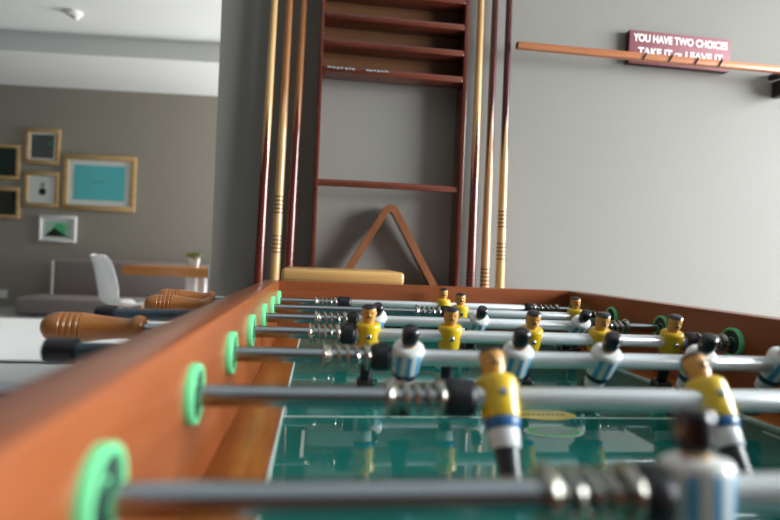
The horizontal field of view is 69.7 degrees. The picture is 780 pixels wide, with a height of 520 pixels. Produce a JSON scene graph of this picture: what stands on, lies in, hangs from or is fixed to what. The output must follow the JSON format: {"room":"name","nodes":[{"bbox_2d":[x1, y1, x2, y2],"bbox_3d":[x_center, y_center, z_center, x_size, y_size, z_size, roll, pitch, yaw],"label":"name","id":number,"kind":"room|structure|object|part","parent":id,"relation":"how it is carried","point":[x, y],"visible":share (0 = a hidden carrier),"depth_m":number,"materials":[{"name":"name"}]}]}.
{"room":"common room","nodes":[
{"label":"common room","id":0,"kind":"room"},
{"bbox_2d":[0,306,169,321],"bbox_3d":[-2.112,0.850,2.616,11.700,0.100,13.600,2,0,-7],"label":"floor","id":1,"kind":"structure","parent":0,"point":[5,312],"depth_m":7.05,"materials":[{"name":"tile"}]},
{"bbox_2d":[0,318,165,381],"bbox_3d":[-2.159,0.573,2.684,2.100,0.450,1.270,2,0,-7],"label":"table","id":2,"kind":"object","parent":1,"relation":"on","point":[21,339],"visible":0.08,"depth_m":2.32,"materials":[{"name":"white paint"}]},
{"bbox_2d":[15,259,209,314],"bbox_3d":[-3.071,0.400,7.532,3.240,0.715,1.000,2,0,-3],"label":"sofa","id":3,"kind":"object","parent":1,"relation":"on","point":[73,284],"visible":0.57,"depth_m":7.63,"materials":[{"name":"fabric"}]},
{"bbox_3d":[-4.614,0.338,7.783,0.038,0.670,0.350,2,0,-3],"label":"panel","id":4,"kind":"part","parent":3,"relation":"part of","materials":[{"name":"grey fabric"}]},
{"bbox_3d":[-3.072,0.630,7.356,3.240,0.215,0.648,2,0,-3],"label":"seat","id":5,"kind":"part","parent":3,"relation":"part of","materials":[{"name":"fabric"}]},
{"bbox_3d":[-3.028,0.322,7.864,3.130,0.555,0.340,2,0,-3],"label":"backrest","id":6,"kind":"part","parent":3,"relation":"part of","materials":[{"name":"fabric"}]},
{"bbox_2d":[90,254,143,308],"bbox_3d":[-2.352,0.375,4.869,0.423,0.836,0.513,2,0,37],"label":"shell chair","id":7,"kind":"object","parent":1,"relation":"on","point":[107,284],"visible":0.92,"depth_m":4.70,"materials":[{"name":"white paint"}]},
{"bbox_2d":[122,264,207,292],"bbox_3d":[-1.986,0.439,5.836,1.350,0.728,0.630,2,0,-3],"label":"cafe table","id":8,"kind":"object","parent":1,"relation":"on","point":[196,277],"visible":0.34,"depth_m":5.52,"materials":[{"name":"brown wood"}]},
{"bbox_3d":[-2.024,0.485,5.689,0.095,0.633,0.090,2,0,-3],"label":"leg","id":9,"kind":"part","parent":8,"relation":"part of","materials":[{"name":"white paint"}]},
{"bbox_2d":[186,251,201,266],"bbox_3d":[-2.002,-0.008,5.710,0.159,0.165,0.148,2,0,-7],"label":"potted succulent","id":10,"kind":"object","parent":8,"relation":"on","point":[194,258],"visible":1,"depth_m":5.67,"materials":[{"name":"white ceramic"}]},
{"bbox_2d":[189,257,199,266],"bbox_3d":[-1.996,0.025,5.711,0.093,0.100,0.093,2,0,-7],"label":"pot","id":11,"kind":"object","parent":8,"relation":"on","point":[193,261],"depth_m":5.67,"materials":[{"name":"white ceramic"}]},
{"bbox_3d":[-2.040,0.484,6.029,0.095,0.633,0.090,2,0,-3],"label":"leg","id":12,"kind":"part","parent":8,"relation":"part of","materials":[{"name":"white paint"}]},
{"bbox_2d":[281,266,403,283],"bbox_3d":[-0.131,0.452,1.317,0.268,0.862,0.238,2,0,-7],"label":"bar stool","id":13,"kind":"object","parent":1,"relation":"on","point":[288,273],"visible":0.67,"depth_m":1.21,"materials":[{"name":"brown wood"}]},
{"bbox_2d":[0,280,779,519],"bbox_3d":[0.134,0.475,0.608,0.674,0.837,1.175,2,0,-7],"label":"foosball table","id":14,"kind":"object","parent":1,"relation":"on","point":[126,410],"visible":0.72,"depth_m":0.47,"materials":[{"name":"brown wood"}]},
{"bbox_2d":[155,288,571,311],"bbox_3d":[0.032,0.106,1.122,0.964,0.105,0.033,2,0,-7],"label":"rod","id":15,"kind":"object","parent":14,"relation":"on","point":[443,292],"visible":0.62,"depth_m":1.11,"materials":[{"name":"metal"}]},
{"bbox_3d":[-0.389,0.072,1.068,0.108,0.033,0.033,2,0,-7],"label":"handle","id":16,"kind":"part","parent":15,"relation":"part of","materials":[{"name":"brown wood"}]},
{"bbox_2d":[144,293,611,351],"bbox_3d":[0.064,0.108,0.975,0.939,0.105,0.033,2,0,-7],"label":"rod","id":17,"kind":"object","parent":14,"relation":"on","point":[157,301],"visible":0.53,"depth_m":0.96,"materials":[{"name":"metal"}]},
{"bbox_3d":[-0.347,0.074,0.922,0.108,0.033,0.033,2,0,-7],"label":"handle","id":18,"kind":"part","parent":17,"relation":"part of","materials":[{"name":"brown wood"}]},
{"bbox_3d":[0.054,0.091,0.974,0.908,0.013,0.013,2,0,-7],"label":"rod","id":19,"kind":"part","parent":17,"relation":"part of","materials":[{"name":"metal"}]},
{"bbox_2d":[94,302,662,351],"bbox_3d":[0.112,0.106,0.845,1.041,0.082,0.086,2,0,-7],"label":"rod","id":20,"kind":"object","parent":14,"relation":"on","point":[478,320],"visible":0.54,"depth_m":0.81,"materials":[{"name":"metal"}]},
{"bbox_3d":[0.074,0.092,0.825,0.905,0.013,0.013,2,0,-7],"label":"rod","id":21,"kind":"part","parent":20,"relation":"part of","materials":[{"name":"metal"}]},
{"bbox_2d":[40,304,734,388],"bbox_3d":[0.092,0.110,0.681,0.959,0.106,0.046,2,0,-7],"label":"rod","id":22,"kind":"object","parent":14,"relation":"on","point":[86,327],"visible":0.77,"depth_m":0.66,"materials":[{"name":"metal"}]},
{"bbox_3d":[-0.329,0.075,0.622,0.108,0.033,0.033,2,0,-7],"label":"handle","id":23,"kind":"part","parent":22,"relation":"part of","materials":[{"name":"brown wood"}]},
{"bbox_3d":[0.082,0.092,0.675,0.929,0.013,0.013,2,0,-7],"label":"rod","id":24,"kind":"part","parent":22,"relation":"part of","materials":[{"name":"metal"}]},
{"bbox_2d":[0,347,779,477],"bbox_3d":[0.124,0.108,0.365,0.974,0.092,0.080,2,0,-7],"label":"rod","id":25,"kind":"object","parent":14,"relation":"on","point":[498,397],"visible":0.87,"depth_m":0.36,"materials":[{"name":"metal"}]},
{"bbox_3d":[0.113,0.094,0.376,0.943,0.013,0.013,2,0,-7],"label":"rod","id":26,"kind":"part","parent":25,"relation":"part of","materials":[{"name":"metal"}]},
{"bbox_2d":[40,324,779,416],"bbox_3d":[0.185,0.112,0.550,0.970,0.096,0.073,2,0,-7],"label":"rod","id":27,"kind":"object","parent":14,"relation":"on","point":[407,354],"visible":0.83,"depth_m":0.52,"materials":[{"name":"metal"}]},
{"bbox_3d":[0.148,0.095,0.532,0.834,0.013,0.013,2,0,-7],"label":"rod","id":28,"kind":"part","parent":27,"relation":"part of","materials":[{"name":"metal"}]},
{"bbox_2d":[98,406,779,519],"bbox_3d":[0.222,0.117,0.238,0.976,0.104,0.036,2,0,-7],"label":"rod","id":29,"kind":"object","parent":14,"relation":"on","point":[690,483],"visible":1,"depth_m":0.21,"materials":[{"name":"metal"}]},
{"bbox_3d":[0.169,0.096,0.232,0.868,0.013,0.013,2,0,-7],"label":"rod","id":30,"kind":"part","parent":29,"relation":"part of","materials":[{"name":"metal"}]},
{"bbox_2d":[0,84,217,306],"bbox_3d":[-3.615,-0.952,8.098,11.000,3.370,0.153,2,0,-3],"label":"wall","id":31,"kind":"structure","parent":0,"point":[172,137],"depth_m":8.01,"materials":[{"name":"paint"}]},
{"bbox_2d":[0,290,6,297],"bbox_3d":[-5.499,0.481,7.930,0.150,0.120,0.012,2,0,-3],"label":"wall socket","id":32,"kind":"object","parent":31,"relation":"attached to","point":[3,293],"visible":1,"depth_m":7.92,"materials":[{"name":"white paint"}]},
{"bbox_2d":[0,144,20,179],"bbox_3d":[-5.488,-1.392,7.917,0.497,0.495,0.030,2,0,-3],"label":"picture frame","id":33,"kind":"object","parent":31,"relation":"attached to","point":[10,154],"visible":1,"depth_m":7.92,"materials":[{"name":"brown wood"}]},
{"bbox_2d":[0,147,15,175],"bbox_3d":[-5.489,-1.392,7.918,0.397,0.395,0.002,2,0,-3],"label":"artwork","id":34,"kind":"object","parent":33,"relation":"attached to","point":[7,154],"depth_m":7.92},
{"bbox_2d":[0,187,20,218],"bbox_3d":[-5.491,-0.814,7.919,0.499,0.440,0.030,2,0,-3],"label":"picture frame","id":35,"kind":"object","parent":31,"relation":"attached to","point":[10,197],"visible":1,"depth_m":7.92,"materials":[{"name":"brown wood"}]},
{"bbox_2d":[0,190,15,214],"bbox_3d":[-5.491,-0.814,7.919,0.399,0.340,0.002,2,0,-3],"label":"artwork","id":36,"kind":"object","parent":35,"relation":"attached to","point":[7,197],"depth_m":7.92},
{"bbox_2d":[23,171,59,207],"bbox_3d":[-4.941,-1.001,7.944,0.482,0.500,0.030,2,0,-3],"label":"picture frame","id":37,"kind":"object","parent":31,"relation":"attached to","point":[41,189],"visible":1,"depth_m":7.94,"materials":[{"name":"brown wood"}]},
{"bbox_2d":[39,188,45,194],"bbox_3d":[-4.932,-0.971,7.946,0.104,0.104,0.002,2,0,-3],"label":"artwork","id":38,"kind":"object","parent":37,"relation":"attached to","point":[42,191],"depth_m":7.94},
{"bbox_2d":[24,128,60,164],"bbox_3d":[-4.928,-1.611,7.944,0.476,0.500,0.030,2,0,-3],"label":"picture frame","id":39,"kind":"object","parent":31,"relation":"attached to","point":[42,146],"visible":1,"depth_m":7.94,"materials":[{"name":"brown wood"}]},
{"bbox_2d":[31,134,53,157],"bbox_3d":[-4.928,-1.611,7.944,0.302,0.326,0.002,2,0,-3],"label":"artwork","id":40,"kind":"object","parent":39,"relation":"attached to","point":[42,145],"depth_m":7.94},
{"bbox_2d":[38,215,76,242],"bbox_3d":[-4.723,-0.442,7.956,0.512,0.376,0.030,2,0,-3],"label":"picture frame","id":41,"kind":"object","parent":31,"relation":"attached to","point":[52,228],"visible":1,"depth_m":7.95,"materials":[{"name":"white paint"}]},
{"bbox_2d":[45,221,70,236],"bbox_3d":[-4.723,-0.442,7.957,0.352,0.216,0.002,2,0,-3],"label":"artwork","id":42,"kind":"object","parent":41,"relation":"attached to","point":[52,228],"depth_m":7.95},
{"bbox_2d":[61,153,136,212],"bbox_3d":[-4.144,-1.096,7.982,1.013,0.795,0.030,2,0,-3],"label":"picture frame","id":43,"kind":"object","parent":31,"relation":"attached to","point":[89,182],"visible":1,"depth_m":7.98,"materials":[{"name":"brown wood"}]},
{"bbox_2d":[73,165,125,201],"bbox_3d":[-4.144,-1.096,7.983,0.713,0.495,0.002,2,0,-3],"label":"artwork","id":44,"kind":"object","parent":43,"relation":"attached to","point":[91,183],"depth_m":7.98},
{"bbox_2d":[0,0,221,42],"bbox_3d":[-1.968,-2.617,2.615,11.700,0.100,13.600,2,0,-7],"label":"ceiling","id":45,"kind":"structure","parent":0,"point":[175,20],"depth_m":6.05,"materials":[{"name":"paint"}]},
{"bbox_2d":[65,8,82,20],"bbox_3d":[-3.348,-2.582,5.929,0.170,0.087,0.170,2,0,-7],"label":"smoke detector","id":46,"kind":"object","parent":45,"relation":"attached to","point":[75,14],"visible":1,"depth_m":5.89,"materials":[{"name":"white paint"}]},
{"bbox_2d":[0,30,219,95],"bbox_3d":[-3.511,-2.518,7.298,11.000,0.230,1.450,2,0,-3],"label":"ceiling","id":47,"kind":"structure","parent":45,"relation":"attached to","point":[26,58],"depth_m":6.84,"materials":[{"name":"paint"}]},
{"bbox_2d":[210,0,779,316],"bbox_3d":[1.713,-0.728,1.938,4.422,3.370,0.180,2,0,-7],"label":"wall","id":48,"kind":"structure","parent":0,"point":[639,182],"depth_m":1.69,"materials":[{"name":"paint"}]},
{"bbox_2d":[208,263,210,278],"bbox_3d":[-0.512,0.031,1.612,0.008,0.046,0.080,2,0,-7],"label":"wall switch","id":49,"kind":"object","parent":48,"relation":"attached to","point":[209,266],"visible":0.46,"depth_m":1.57,"materials":[{"name":"white paint"}]},
{"bbox_2d":[310,0,470,285],"bbox_3d":[0.011,-0.530,1.582,0.790,1.325,0.095,2,0,-7],"label":"cue rack","id":50,"kind":"object","parent":48,"relation":"attached to","point":[425,43],"visible":0.92,"depth_m":1.59,"materials":[{"name":"brown wood"}]},
{"bbox_2d":[253,0,277,284],"bbox_3d":[-0.322,-0.623,1.539,0.028,1.420,0.028,3,-1,-7],"label":"pool cue","id":51,"kind":"object","parent":50,"relation":"on","point":[267,123],"visible":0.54,"depth_m":1.52,"materials":[{"name":"brown wood"}]},
{"bbox_2d":[269,0,292,279],"bbox_3d":[-0.282,-0.622,1.543,0.028,1.420,0.028,3,-1,-7],"label":"pool cue","id":52,"kind":"object","parent":50,"relation":"on","point":[282,132],"visible":0.93,"depth_m":1.53,"materials":[{"name":"brown wood"}]},
{"bbox_2d":[284,0,306,267],"bbox_3d":[-0.244,-0.620,1.549,0.028,1.420,0.028,3,-1,-7],"label":"pool cue","id":53,"kind":"object","parent":50,"relation":"on","point":[296,131],"visible":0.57,"depth_m":1.53,"materials":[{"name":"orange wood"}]},
{"bbox_3d":[-0.193,-0.554,1.566,0.012,1.295,0.075,2,0,-7],"label":"post","id":54,"kind":"part","parent":50,"relation":"part of","materials":[{"name":"brown wood"}]},
{"bbox_2d":[345,204,437,285],"bbox_3d":[-0.005,-0.028,1.589,0.290,0.258,0.043,2,0,-7],"label":"triangle","id":55,"kind":"object","parent":50,"relation":"in","point":[392,209],"visible":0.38,"depth_m":1.57,"materials":[{"name":"brown wood"}]},
{"bbox_3d":[0.017,-0.865,1.624,0.393,0.655,0.010,2,0,-7],"label":"panel","id":56,"kind":"part","parent":50,"relation":"part of","materials":[{"name":"brown wood"}]},
{"bbox_2d":[322,65,462,88],"bbox_3d":[0.007,-0.517,1.587,0.393,0.017,0.065,2,0,-7],"label":"shelf","id":57,"kind":"object","parent":50,"relation":"attached to","point":[328,72],"depth_m":1.57,"materials":[{"name":"brown wood"}]},
{"bbox_2d":[324,38,463,63],"bbox_3d":[0.010,-0.591,1.587,0.393,0.017,0.065,2,0,-7],"label":"shelf","id":58,"kind":"object","parent":50,"relation":"attached to","point":[333,48],"depth_m":1.58,"materials":[{"name":"brown wood"}]},
{"bbox_2d":[325,11,464,38],"bbox_3d":[0.013,-0.664,1.587,0.393,0.017,0.065,2,0,-7],"label":"shelf","id":59,"kind":"object","parent":50,"relation":"attached to","point":[335,22],"depth_m":1.58,"materials":[{"name":"brown wood"}]},
{"bbox_2d":[326,0,465,13],"bbox_3d":[0.016,-0.738,1.587,0.393,0.017,0.065,2,0,-7],"label":"shelf","id":60,"kind":"object","parent":50,"relation":"attached to","point":[388,6],"depth_m":1.60,"materials":[{"name":"brown wood"}]},
{"bbox_3d":[0.209,-0.537,1.618,0.014,1.295,0.075,2,0,-7],"label":"post","id":61,"kind":"part","parent":50,"relation":"part of","materials":[{"name":"brown wood"}]},
{"bbox_2d":[466,0,483,286],"bbox_3d":[0.257,-0.599,1.613,0.028,1.420,0.028,2,-1,-7],"label":"pool cue","id":62,"kind":"object","parent":50,"relation":"on","point":[474,178],"visible":0.88,"depth_m":1.60,"materials":[{"name":"brown wood"}]},
{"bbox_2d":[480,0,497,286],"bbox_3d":[0.298,-0.598,1.618,0.028,1.420,0.028,2,-1,-7],"label":"pool cue","id":63,"kind":"object","parent":50,"relation":"on","point":[488,178],"visible":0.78,"depth_m":1.60,"materials":[{"name":"brown wood"}]},
{"bbox_2d":[495,0,512,287],"bbox_3d":[0.341,-0.596,1.623,0.028,1.420,0.028,2,-1,-7],"label":"pool cue","id":64,"kind":"object","parent":50,"relation":"on","point":[503,171],"visible":0.92,"depth_m":1.61,"materials":[{"name":"brown wood"}]},
{"bbox_2d":[515,41,779,98],"bbox_3d":[1.003,-0.563,1.714,1.302,0.079,0.084,2,0,-7],"label":"wall rail","id":65,"kind":"object","parent":48,"relation":"attached to","point":[527,46],"visible":1,"depth_m":1.65,"materials":[{"name":"brown wood"}]},
{"bbox_2d":[625,30,730,73],"bbox_3d":[0.889,-0.641,1.728,0.334,0.100,0.025,3,0,-7],"label":"wall sign","id":66,"kind":"object","parent":48,"relation":"attached to","point":[636,40],"visible":0.9,"depth_m":1.72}
]}

